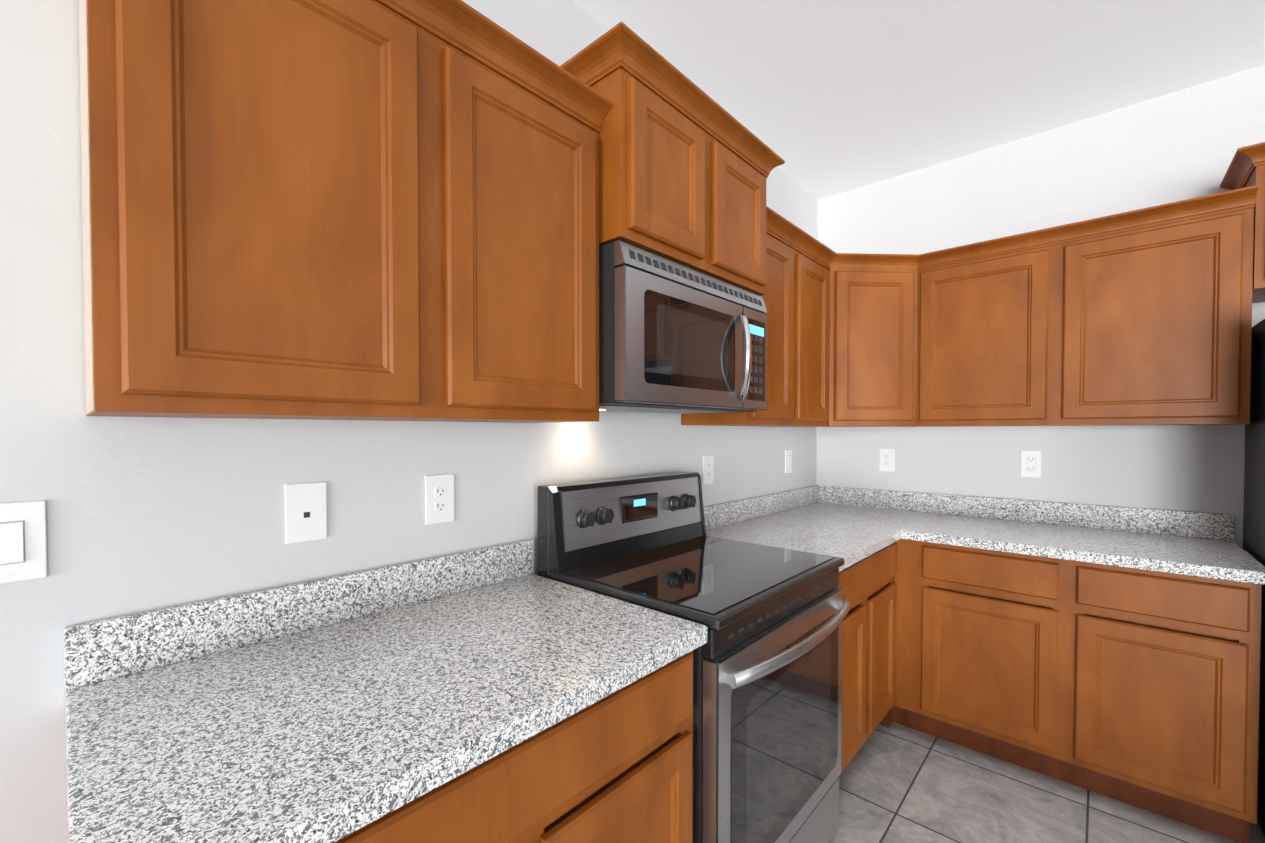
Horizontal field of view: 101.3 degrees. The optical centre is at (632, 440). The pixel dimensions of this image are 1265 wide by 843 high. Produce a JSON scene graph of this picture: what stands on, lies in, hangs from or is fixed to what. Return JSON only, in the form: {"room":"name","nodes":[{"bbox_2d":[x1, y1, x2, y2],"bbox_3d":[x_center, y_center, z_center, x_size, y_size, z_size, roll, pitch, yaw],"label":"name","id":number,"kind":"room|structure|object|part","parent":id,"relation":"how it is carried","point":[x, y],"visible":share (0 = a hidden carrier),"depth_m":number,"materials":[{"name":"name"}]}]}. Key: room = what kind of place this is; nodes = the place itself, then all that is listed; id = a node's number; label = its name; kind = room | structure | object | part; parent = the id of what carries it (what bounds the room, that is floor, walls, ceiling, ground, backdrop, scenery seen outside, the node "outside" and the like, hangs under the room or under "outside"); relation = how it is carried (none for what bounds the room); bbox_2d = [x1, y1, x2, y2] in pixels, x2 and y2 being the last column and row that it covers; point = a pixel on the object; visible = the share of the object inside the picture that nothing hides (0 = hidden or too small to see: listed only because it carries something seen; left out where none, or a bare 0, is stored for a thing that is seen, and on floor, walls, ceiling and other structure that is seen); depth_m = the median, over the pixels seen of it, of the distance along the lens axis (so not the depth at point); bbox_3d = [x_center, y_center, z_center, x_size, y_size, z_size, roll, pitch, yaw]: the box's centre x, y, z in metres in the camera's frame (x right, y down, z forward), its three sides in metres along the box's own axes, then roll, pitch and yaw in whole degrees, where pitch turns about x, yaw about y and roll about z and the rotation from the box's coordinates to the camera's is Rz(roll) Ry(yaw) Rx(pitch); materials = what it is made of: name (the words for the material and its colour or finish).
{"room":"kitchen","nodes":[
{"label":"kitchen","id":0,"kind":"room"},
{"bbox_2d":[0,0,817,842],"bbox_3d":[-0.729,-0.050,1.206,0.120,2.745,5.640,1,1,42],"label":"wall","id":1,"kind":"structure","parent":0,"point":[146,514],"depth_m":0.96,"materials":[{"name":"paint"}]},
{"bbox_2d":[0,500,46,583],"bbox_3d":[-0.989,0.163,0.822,0.010,0.127,0.080,1,1,42],"label":"rocker light switch","id":2,"kind":"object","parent":1,"relation":"attached to","point":[23,543],"visible":1,"depth_m":0.83,"materials":[{"name":"white plastic"}]},
{"bbox_2d":[285,482,326,543],"bbox_3d":[-0.712,0.156,1.132,0.006,0.127,0.080,1,1,42],"label":"outlet","id":3,"kind":"object","parent":1,"relation":"attached to","point":[305,511],"visible":1,"depth_m":1.13,"materials":[{"name":"white plastic"}]},
{"bbox_2d":[78,0,605,422],"bbox_3d":[-0.503,-0.452,1.115,0.323,0.814,0.927,1,1,42],"label":"upper cabinet","id":4,"kind":"object","parent":1,"relation":"attached to","point":[400,210],"depth_m":0.89,"materials":[{"name":"brown wood"}]},
{"bbox_2d":[425,474,453,524],"bbox_3d":[-0.505,0.153,1.360,0.007,0.127,0.080,1,1,42],"label":"duplex electrical outlet","id":5,"kind":"object","parent":1,"relation":"attached to","point":[439,498],"visible":1,"depth_m":1.36,"materials":[{"name":"white plastic"}]},
{"bbox_2d":[566,28,777,299],"bbox_3d":[0.093,-0.767,1.713,0.398,0.482,0.762,1,1,42],"label":"upper cabinet","id":6,"kind":"object","parent":1,"relation":"attached to","point":[686,183],"depth_m":1.47,"materials":[{"name":"brown wood"}]},
{"bbox_2d":[599,240,766,413],"bbox_3d":[0.111,-0.308,1.704,0.446,0.420,0.756,1,1,42],"label":"over-the-range microwave","id":7,"kind":"object","parent":6,"relation":"attached to","point":[675,338],"visible":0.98,"depth_m":1.48,"materials":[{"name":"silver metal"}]},
{"bbox_3d":[1.062,-0.898,1.105,2.648,0.197,3.122,1,1,42],"label":"crown","id":8,"kind":"part","parent":6,"relation":"part of","materials":[{"name":"brown wood"}]},
{"bbox_2d":[703,455,713,484],"bbox_3d":[0.337,0.130,2.291,0.007,0.127,0.080,1,1,42],"label":"duplex electrical outlet","id":9,"kind":"object","parent":1,"relation":"attached to","point":[708,469],"visible":1,"depth_m":2.29,"materials":[{"name":"white plastic"}]},
{"bbox_2d":[681,214,837,426],"bbox_3d":[0.599,-0.473,2.316,0.348,0.814,0.803,1,1,42],"label":"upper cabinet","id":10,"kind":"object","parent":1,"relation":"attached to","point":[800,316],"depth_m":2.24,"materials":[{"name":"brown wood"}]},
{"bbox_2d":[785,450,791,472],"bbox_3d":[0.868,0.116,2.877,0.010,0.127,0.080,1,1,42],"label":"rocker light switch","id":11,"kind":"object","parent":1,"relation":"attached to","point":[788,461],"visible":1,"depth_m":2.87,"materials":[{"name":"white plastic"}]},
{"bbox_2d":[834,253,925,426],"bbox_3d":[1.150,-0.480,2.698,0.652,0.814,0.652,1,1,42],"label":"upper cabinet","id":12,"kind":"object","parent":1,"relation":"attached to","point":[880,299],"depth_m":2.49,"materials":[{"name":"brown wood"}]},
{"bbox_2d":[573,0,1264,199],"bbox_3d":[0.911,-1.436,-0.300,4.540,0.080,5.640,1,1,42],"label":"ceiling","id":13,"kind":"structure","parent":0,"point":[822,99],"depth_m":1.98,"materials":[{"name":"paint"}]},
{"bbox_2d":[816,65,1264,547],"bbox_3d":[2.806,-0.059,1.732,4.420,2.745,0.120,1,1,42],"label":"wall","id":14,"kind":"structure","parent":0,"point":[1183,144],"depth_m":2.38,"materials":[{"name":"paint"}]},
{"bbox_2d":[879,449,894,471],"bbox_3d":[1.423,0.110,2.897,0.080,0.127,0.007,1,1,42],"label":"duplex electrical outlet","id":15,"kind":"object","parent":14,"relation":"attached to","point":[887,460],"visible":1,"depth_m":2.89,"materials":[{"name":"white plastic"}]},
{"bbox_2d":[1020,451,1041,477],"bbox_3d":[1.896,0.113,2.468,0.080,0.127,0.008,1,1,42],"label":"outlet","id":16,"kind":"object","parent":14,"relation":"attached to","point":[1030,463],"visible":1,"depth_m":2.47,"materials":[{"name":"white plastic"}]},
{"bbox_2d":[926,180,1264,426],"bbox_3d":[1.845,-0.472,2.275,1.097,0.814,0.347,1,1,42],"label":"upper cabinet","id":17,"kind":"object","parent":14,"relation":"attached to","point":[1143,316],"depth_m":2.06,"materials":[{"name":"brown wood"}]},
{"bbox_2d":[1234,142,1264,301],"bbox_3d":[2.600,-0.765,1.597,0.922,0.482,0.333,1,1,42],"label":"upper cabinet","id":18,"kind":"object","parent":14,"relation":"attached to","point":[1252,168],"depth_m":1.79,"materials":[{"name":"brown wood"}]},
{"bbox_2d":[828,722,1264,842],"bbox_3d":[0.911,1.378,-0.252,4.540,0.060,5.640,1,1,42],"label":"floor","id":19,"kind":"structure","parent":0,"point":[899,783],"depth_m":1.86,"materials":[{"name":"tile"}]},
{"bbox_2d":[334,650,692,842],"bbox_3d":[-0.391,0.888,1.036,0.628,0.876,0.925,1,1,42],"label":"base cabinet","id":20,"kind":"object","parent":19,"relation":"on","point":[619,768],"depth_m":0.91,"materials":[{"name":"brown wood"}]},
{"bbox_2d":[64,539,706,842],"bbox_3d":[-0.393,0.380,1.009,0.646,0.140,0.956,1,1,42],"label":"countertop","id":21,"kind":"structure","parent":20,"relation":"on","point":[332,709],"depth_m":0.86,"materials":[{"name":"stone"}]},
{"bbox_2d":[538,472,850,842],"bbox_3d":[0.229,0.726,1.615,0.711,1.180,0.756,1,1,42],"label":"range","id":22,"kind":"object","parent":19,"relation":"on","point":[767,696],"visible":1,"depth_m":1.46,"materials":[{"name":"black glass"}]},
{"bbox_3d":[0.450,0.850,1.418,0.116,0.868,0.752,1,1,42],"label":"door","id":23,"kind":"part","parent":22,"relation":"part of","materials":[{"name":"silver metal"}]},
{"bbox_2d":[837,539,917,774],"bbox_3d":[0.736,0.867,2.230,0.698,0.876,0.819,1,1,42],"label":"base cabinet","id":24,"kind":"object","parent":19,"relation":"on","point":[880,625],"depth_m":2.14,"materials":[{"name":"brown wood"}]},
{"bbox_2d":[703,493,903,571],"bbox_3d":[0.681,0.359,2.195,0.650,0.140,0.704,1,1,42],"label":"countertop","id":25,"kind":"structure","parent":24,"relation":"on","point":[852,531],"depth_m":2.37,"materials":[{"name":"stone"}]},
{"bbox_2d":[918,541,1261,842],"bbox_3d":[1.792,0.868,2.157,0.966,0.876,0.628,1,1,42],"label":"base cabinet","id":26,"kind":"object","parent":19,"relation":"on","point":[1136,687],"depth_m":1.86,"materials":[{"name":"brown wood"}]},
{"bbox_2d":[778,485,1264,584],"bbox_3d":[1.524,0.357,2.360,1.681,0.140,0.673,1,1,42],"label":"countertop","id":27,"kind":"structure","parent":26,"relation":"on","point":[1201,544],"depth_m":2.16,"materials":[{"name":"stone"}]},
{"bbox_2d":[1243,319,1264,835],"bbox_3d":[2.424,0.439,1.414,0.886,1.760,0.817,1,1,42],"label":"refrigerator","id":28,"kind":"object","parent":19,"relation":"on","point":[1254,512],"visible":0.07,"depth_m":1.82,"materials":[{"name":"black"}]}
]}

